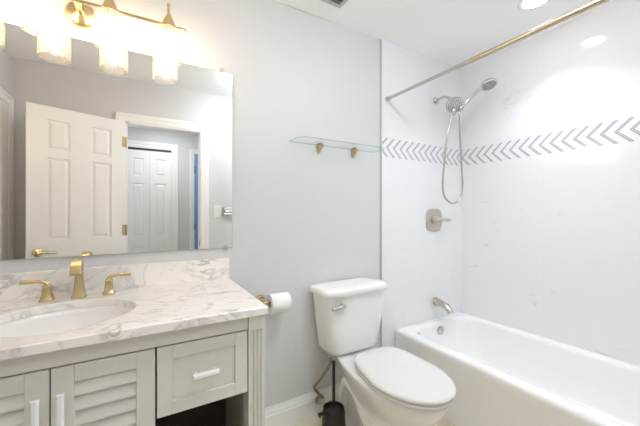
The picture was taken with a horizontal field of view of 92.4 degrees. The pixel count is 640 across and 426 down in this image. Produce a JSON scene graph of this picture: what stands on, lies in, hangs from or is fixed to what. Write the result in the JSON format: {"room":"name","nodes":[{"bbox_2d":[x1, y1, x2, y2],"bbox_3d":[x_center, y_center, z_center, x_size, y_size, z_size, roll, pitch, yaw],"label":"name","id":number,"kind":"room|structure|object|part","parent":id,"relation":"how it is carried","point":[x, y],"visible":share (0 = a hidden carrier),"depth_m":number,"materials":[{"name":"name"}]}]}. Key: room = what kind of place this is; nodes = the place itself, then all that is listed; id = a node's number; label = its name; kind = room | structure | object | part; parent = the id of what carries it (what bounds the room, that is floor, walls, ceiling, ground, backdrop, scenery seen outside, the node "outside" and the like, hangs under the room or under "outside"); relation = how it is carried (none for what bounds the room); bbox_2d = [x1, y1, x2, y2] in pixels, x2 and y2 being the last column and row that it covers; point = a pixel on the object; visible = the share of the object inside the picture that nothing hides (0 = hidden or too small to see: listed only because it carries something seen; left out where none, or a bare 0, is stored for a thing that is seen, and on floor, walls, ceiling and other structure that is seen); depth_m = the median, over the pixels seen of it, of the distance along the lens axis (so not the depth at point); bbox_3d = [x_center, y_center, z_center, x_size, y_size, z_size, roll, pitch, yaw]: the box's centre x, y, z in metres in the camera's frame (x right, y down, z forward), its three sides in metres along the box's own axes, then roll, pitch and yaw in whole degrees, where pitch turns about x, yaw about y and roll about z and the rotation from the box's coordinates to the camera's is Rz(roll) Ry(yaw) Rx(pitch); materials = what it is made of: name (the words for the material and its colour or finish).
{"room":"bathroom","nodes":[
{"label":"bathroom","id":0,"kind":"room"},
{"bbox_2d":[0,0,461,407],"bbox_3d":[-0.200,0.015,1.826,3.403,2.440,0.108,0,0,-30],"label":"wall","id":1,"kind":"structure","parent":0,"point":[302,218],"depth_m":1.86,"materials":[{"name":"white paint"}]},
{"bbox_2d":[18,0,185,60],"bbox_3d":[-0.962,-0.801,1.220,0.787,0.252,0.180,0,0,-30],"label":"vanity light","id":2,"kind":"object","parent":1,"relation":"attached to","point":[80,13],"visible":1,"depth_m":1.26,"materials":[{"name":"gold metal"}]},
{"bbox_3d":[-1.039,-0.745,1.139,0.116,0.140,0.116,0,0,-30],"label":"lamp shade","id":3,"kind":"part","parent":2,"relation":"part of","materials":[{"name":"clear glass"}]},
{"bbox_3d":[-1.039,-0.744,1.139,0.031,0.103,0.031,0,0,-30],"label":"bulb","id":4,"kind":"part","parent":2,"relation":"part of","materials":[{"name":"white glass"}]},
{"bbox_3d":[-0.979,-0.835,1.249,0.112,0.112,0.114,0,0,-30],"label":"plate","id":5,"kind":"part","parent":2,"relation":"part of","materials":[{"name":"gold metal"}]},
{"bbox_2d":[101,0,117,19],"bbox_3d":[-0.854,-0.862,1.248,0.058,0.130,0.058,0,0,-30],"label":"socket","id":6,"kind":"object","parent":2,"relation":"attached to","point":[111,14],"depth_m":1.23,"materials":[{"name":"gold metal"}]},
{"bbox_3d":[-0.854,-0.745,1.248,0.116,0.140,0.116,0,0,-30],"label":"lamp shade","id":7,"kind":"part","parent":2,"relation":"part of","materials":[{"name":"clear glass"}]},
{"bbox_3d":[-0.854,-0.744,1.248,0.031,0.103,0.031,0,0,-30],"label":"bulb","id":8,"kind":"part","parent":2,"relation":"part of","materials":[{"name":"white glass"}]},
{"bbox_2d":[161,3,175,34],"bbox_3d":[-0.668,-0.862,1.356,0.058,0.130,0.058,0,0,-30],"label":"socket","id":9,"kind":"object","parent":2,"relation":"attached to","point":[170,29],"depth_m":1.34,"materials":[{"name":"gold metal"}]},
{"bbox_3d":[-0.668,-0.745,1.356,0.116,0.140,0.116,0,0,-30],"label":"lamp shade","id":10,"kind":"part","parent":2,"relation":"part of","materials":[{"name":"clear glass"}]},
{"bbox_3d":[-0.668,-0.744,1.356,0.031,0.103,0.031,0,0,-30],"label":"bulb","id":11,"kind":"part","parent":2,"relation":"part of","materials":[{"name":"white glass"}]},
{"bbox_2d":[0,257,228,301],"bbox_3d":[-1.013,0.283,1.284,1.248,0.103,0.019,0,0,-30],"label":"backsplash","id":12,"kind":"structure","parent":1,"relation":"attached to","point":[159,273],"depth_m":1.35,"materials":[{"name":"white stone"}]},
{"bbox_2d":[0,21,231,260],"bbox_3d":[-0.993,-0.275,1.301,1.235,0.949,0.010,0,0,-30],"label":"wall mirror","id":13,"kind":"object","parent":1,"relation":"attached to","point":[108,150],"visible":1,"depth_m":1.33,"materials":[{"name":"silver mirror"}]},
{"bbox_2d":[256,295,270,303],"bbox_3d":[-0.265,0.475,1.685,0.152,0.048,0.085,0,0,-30],"label":"toilet paper holder","id":14,"kind":"object","parent":1,"relation":"attached to","point":[259,297],"visible":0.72,"depth_m":1.66,"materials":[{"name":"gold metal"}]},
{"bbox_3d":[-0.312,0.475,1.661,0.048,0.048,0.078,0,0,-30],"label":"wall post","id":15,"kind":"part","parent":14,"relation":"part of","materials":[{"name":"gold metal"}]},
{"bbox_2d":[266,292,291,313],"bbox_3d":[-0.223,0.487,1.668,0.107,0.103,0.103,0,0,-30],"label":"toilet paper roll","id":16,"kind":"object","parent":14,"relation":"on","point":[280,302],"visible":0.93,"depth_m":1.63,"materials":[{"name":"white paper"}]},
{"bbox_2d":[265,383,338,425],"bbox_3d":[-0.026,1.161,1.865,1.043,0.148,0.016,0,0,-30],"label":"baseboard","id":17,"kind":"structure","parent":1,"relation":"attached to","point":[295,411],"depth_m":1.80,"materials":[{"name":"white paint"}]},
{"bbox_2d":[316,143,357,157],"bbox_3d":[0.129,-0.391,1.878,0.633,0.064,0.150,0,0,-30],"label":"shelf bracket","id":18,"kind":"object","parent":1,"relation":"attached to","point":[319,146],"visible":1,"depth_m":1.88,"materials":[{"name":"gold metal"}]},
{"bbox_2d":[381,39,381,346],"bbox_3d":[0.427,0.015,2.135,0.005,2.440,0.009,0,0,-30],"label":"trim","id":19,"kind":"structure","parent":1,"relation":"attached to","point":[381,39],"depth_m":2.13,"materials":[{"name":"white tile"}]},
{"bbox_2d":[426,209,451,230],"bbox_3d":[0.916,0.055,2.362,0.183,0.172,0.095,0,0,-30],"label":"shower valve","id":20,"kind":"object","parent":1,"relation":"attached to","point":[434,219],"visible":1,"depth_m":2.37,"materials":[{"name":"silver metal"}]},
{"bbox_3d":[0.963,0.055,2.354,0.111,0.034,0.033,0,0,-30],"label":"lever","id":21,"kind":"part","parent":20,"relation":"part of","materials":[{"name":"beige metal"}]},
{"bbox_2d":[432,297,453,313],"bbox_3d":[0.947,0.711,2.344,0.070,0.102,0.158,0,0,-30],"label":"tub spout","id":22,"kind":"object","parent":1,"relation":"attached to","point":[436,301],"visible":1,"depth_m":2.33,"materials":[{"name":"silver metal"}]},
{"bbox_2d":[433,96,464,112],"bbox_3d":[0.979,-0.831,2.328,0.124,0.160,0.217,0,0,-30],"label":"shower","id":23,"kind":"object","parent":1,"relation":"attached to","point":[455,104],"visible":0.99,"depth_m":2.28,"materials":[{"name":"silver metal"}]},
{"bbox_3d":[0.947,-0.867,2.352,0.023,0.061,0.139,0,0,-30],"label":"arm","id":24,"kind":"part","parent":23,"relation":"part of","materials":[{"name":"silver metal"}]},
{"bbox_2d":[442,111,462,203],"bbox_3d":[1.023,-0.412,2.313,0.232,0.690,0.080,0,0,-30],"label":"shower hose","id":25,"kind":"object","parent":23,"relation":"hanging from","point":[459,112],"visible":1,"depth_m":2.30,"materials":[{"name":"silver metal"}]},
{"bbox_2d":[464,78,496,105],"bbox_3d":[1.162,-0.882,2.220,0.219,0.174,0.105,0,0,7],"label":"shower","id":26,"kind":"object","parent":23,"relation":"attached to","point":[489,83],"visible":1,"depth_m":2.22,"materials":[{"name":"silver metal"}]},
{"bbox_3d":[1.123,-0.859,2.252,0.136,0.129,0.029,0,0,21],"label":"handle","id":27,"kind":"part","parent":26,"relation":"part of","materials":[{"name":"silver metal"}]},
{"bbox_2d":[385,0,609,101],"bbox_3d":[0.879,-0.798,1.456,0.034,0.034,1.620,0,0,-30],"label":"shower rod","id":28,"kind":"object","parent":1,"relation":"attached to","point":[594,3],"visible":1,"depth_m":1.41,"materials":[{"name":"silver metal"}]},
{"bbox_2d":[294,416,454,425],"bbox_3d":[0.305,1.285,0.370,4.300,0.100,3.170,0,0,-30],"label":"floor","id":29,"kind":"structure","parent":0,"point":[316,421],"depth_m":1.80,"materials":[{"name":"beige tile"}]},
{"bbox_2d":[0,314,264,425],"bbox_3d":[-0.862,0.799,1.037,1.233,0.872,0.564,0,0,-30],"label":"vanity cabinet","id":30,"kind":"object","parent":29,"relation":"on","point":[213,374],"visible":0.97,"depth_m":0.95,"materials":[{"name":"white paint"}]},
{"bbox_3d":[-0.844,0.768,0.773,0.251,0.690,0.020,0,0,-30],"label":"door","id":31,"kind":"part","parent":30,"relation":"part of","materials":[{"name":"white paint"}]},
{"bbox_3d":[-0.742,0.547,0.800,0.019,0.125,0.036,0,0,-30],"label":"handle","id":32,"kind":"part","parent":30,"relation":"part of","materials":[{"name":"white plastic"}]},
{"bbox_3d":[-0.698,0.547,0.826,0.019,0.125,0.036,0,0,-30],"label":"handle","id":33,"kind":"part","parent":30,"relation":"part of","materials":[{"name":"white plastic"}]},
{"bbox_3d":[-0.626,0.768,0.901,0.249,0.690,0.020,0,0,-30],"label":"door","id":34,"kind":"part","parent":30,"relation":"part of","materials":[{"name":"white paint"}]},
{"bbox_3d":[-0.743,0.391,0.834,1.107,0.056,0.020,0,0,-30],"label":"rail","id":35,"kind":"part","parent":30,"relation":"part of","materials":[{"name":"white paint"}]},
{"bbox_2d":[0,257,267,368],"bbox_3d":[-0.871,0.372,1.041,1.248,0.279,0.581,0,0,-30],"label":"countertop","id":36,"kind":"structure","parent":30,"relation":"on","point":[158,297],"depth_m":1.16,"materials":[{"name":"white stone"}]},
{"bbox_2d":[0,306,132,368],"bbox_3d":[-0.843,0.437,1.016,0.412,0.148,0.372,0,0,-30],"label":"sink basin","id":37,"kind":"object","parent":36,"relation":"in","point":[59,318],"depth_m":1.14,"materials":[{"name":"white ceramic"}]},
{"bbox_2d":[19,258,130,302],"bbox_3d":[-0.939,0.255,1.190,0.349,0.159,0.124,0,0,-30],"label":"faucet","id":38,"kind":"object","parent":36,"relation":"on","point":[77,264],"visible":1,"depth_m":1.20,"materials":[{"name":"gold metal"}]},
{"bbox_3d":[-1.071,0.266,1.157,0.088,0.033,0.016,0,0,-30],"label":"lever","id":39,"kind":"part","parent":38,"relation":"part of","materials":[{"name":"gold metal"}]},
{"bbox_3d":[-1.043,0.305,1.173,0.043,0.060,0.043,0,0,-30],"label":"lever handle","id":40,"kind":"part","parent":38,"relation":"part of","materials":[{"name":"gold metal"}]},
{"bbox_3d":[-0.939,0.255,1.190,0.047,0.159,0.124,0,0,-30],"label":"spout","id":41,"kind":"part","parent":38,"relation":"part of","materials":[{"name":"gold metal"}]},
{"bbox_3d":[-0.874,0.305,1.273,0.043,0.060,0.043,0,0,-30],"label":"lever handle","id":42,"kind":"part","parent":38,"relation":"part of","materials":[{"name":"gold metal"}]},
{"bbox_3d":[-0.846,0.266,1.289,0.088,0.033,0.016,0,0,-30],"label":"lever","id":43,"kind":"part","parent":38,"relation":"part of","materials":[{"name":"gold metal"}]},
{"bbox_3d":[-0.390,0.533,1.040,0.288,0.220,0.020,0,0,-30],"label":"drawer","id":44,"kind":"part","parent":30,"relation":"part of","materials":[{"name":"white paint"}]},
{"bbox_3d":[-0.380,0.533,1.022,0.082,0.019,0.036,0,0,-30],"label":"handle","id":45,"kind":"part","parent":30,"relation":"part of","materials":[{"name":"white plastic"}]},
{"bbox_3d":[-0.246,0.799,1.145,0.061,0.872,0.066,0,0,-30],"label":"corner post","id":46,"kind":"part","parent":30,"relation":"part of","materials":[{"name":"white paint"}]},
{"bbox_2d":[318,360,345,425],"bbox_3d":[0.073,1.013,1.648,0.142,0.442,0.145,0,0,16],"label":"toilet brush","id":47,"kind":"object","parent":29,"relation":"on","point":[333,414],"visible":1,"depth_m":1.62,"materials":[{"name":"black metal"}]},
{"bbox_3d":[0.074,0.936,1.649,0.092,0.288,0.092,0,0,-30],"label":"handle","id":48,"kind":"part","parent":47,"relation":"part of","materials":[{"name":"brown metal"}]},
{"bbox_2d":[310,277,456,425],"bbox_3d":[0.334,0.831,1.616,0.480,0.809,0.767,0,0,-30],"label":"toilet","id":49,"kind":"object","parent":29,"relation":"on","point":[386,385],"visible":0.98,"depth_m":1.64,"materials":[{"name":"white ceramic"}]},
{"bbox_2d":[313,354,332,407],"bbox_3d":[0.005,0.996,1.820,0.117,0.338,0.093,0,0,-30],"label":"supply hose","id":50,"kind":"object","parent":49,"relation":"attached to","point":[319,399],"visible":0.95,"depth_m":1.80,"materials":[{"name":"gold metal"}]},
{"bbox_3d":[0.104,0.523,1.700,0.091,0.034,0.037,0,0,-30],"label":"flush lever","id":51,"kind":"part","parent":49,"relation":"part of","materials":[{"name":"silver metal"}]},
{"bbox_3d":[0.188,0.646,1.865,0.444,0.353,0.188,0,0,-30],"label":"tank","id":52,"kind":"part","parent":49,"relation":"part of","materials":[{"name":"white ceramic"}]},
{"bbox_3d":[0.193,0.448,1.857,0.480,0.044,0.207,0,0,-30],"label":"tank lid","id":53,"kind":"part","parent":49,"relation":"part of","materials":[{"name":"white ceramic"}]},
{"bbox_3d":[0.347,1.031,1.618,0.372,0.408,0.731,0,0,-30],"label":"bowl","id":54,"kind":"part","parent":49,"relation":"part of","materials":[{"name":"white ceramic"}]},
{"bbox_3d":[0.408,0.816,1.526,0.388,0.018,0.536,0,0,-30],"label":"seat","id":55,"kind":"part","parent":49,"relation":"part of","materials":[{"name":"white plastic"}]},
{"bbox_3d":[0.408,0.792,1.526,0.390,0.026,0.538,0,0,-30],"label":"lid","id":56,"kind":"part","parent":49,"relation":"part of","materials":[{"name":"white plastic"}]},
{"bbox_2d":[395,312,639,425],"bbox_3d":[1.268,1.030,1.690,0.765,0.410,1.608,0,0,-30],"label":"bathtub","id":57,"kind":"object","parent":29,"relation":"on","point":[501,374],"visible":0.96,"depth_m":1.78,"materials":[{"name":"white ceramic"}]},
{"bbox_3d":[0.909,0.890,2.319,0.072,0.072,0.017,0,0,-30],"label":"overflow plate","id":58,"kind":"part","parent":57,"relation":"part of","materials":[{"name":"silver metal"}]},
{"bbox_2d":[275,0,616,68],"bbox_3d":[0.305,-1.255,0.370,4.300,0.100,3.170,0,0,-30],"label":"ceiling","id":59,"kind":"structure","parent":0,"point":[450,32],"depth_m":1.92,"materials":[{"name":"white paint"}]},
{"bbox_2d":[320,0,347,7],"bbox_3d":[0.068,-1.198,1.599,0.280,0.014,0.280,0,0,-30],"label":"ceiling vent","id":60,"kind":"object","parent":59,"relation":"in","point":[337,3],"visible":1,"depth_m":1.75,"materials":[{"name":"grey metal"}]},
{"bbox_2d":[517,0,549,10],"bbox_3d":[1.217,-1.201,1.740,0.168,0.008,0.168,0,0,-30],"label":"recessed light","id":61,"kind":"object","parent":59,"relation":"in","point":[523,5],"visible":1,"depth_m":1.77,"materials":[{"name":"white paint"}]},
{"bbox_2d":[462,0,639,365],"bbox_3d":[1.679,0.015,1.867,0.120,2.440,1.722,0,0,-30],"label":"wall","id":62,"kind":"structure","parent":0,"point":[551,151],"depth_m":1.97,"materials":[{"name":"white tile"}]}
]}

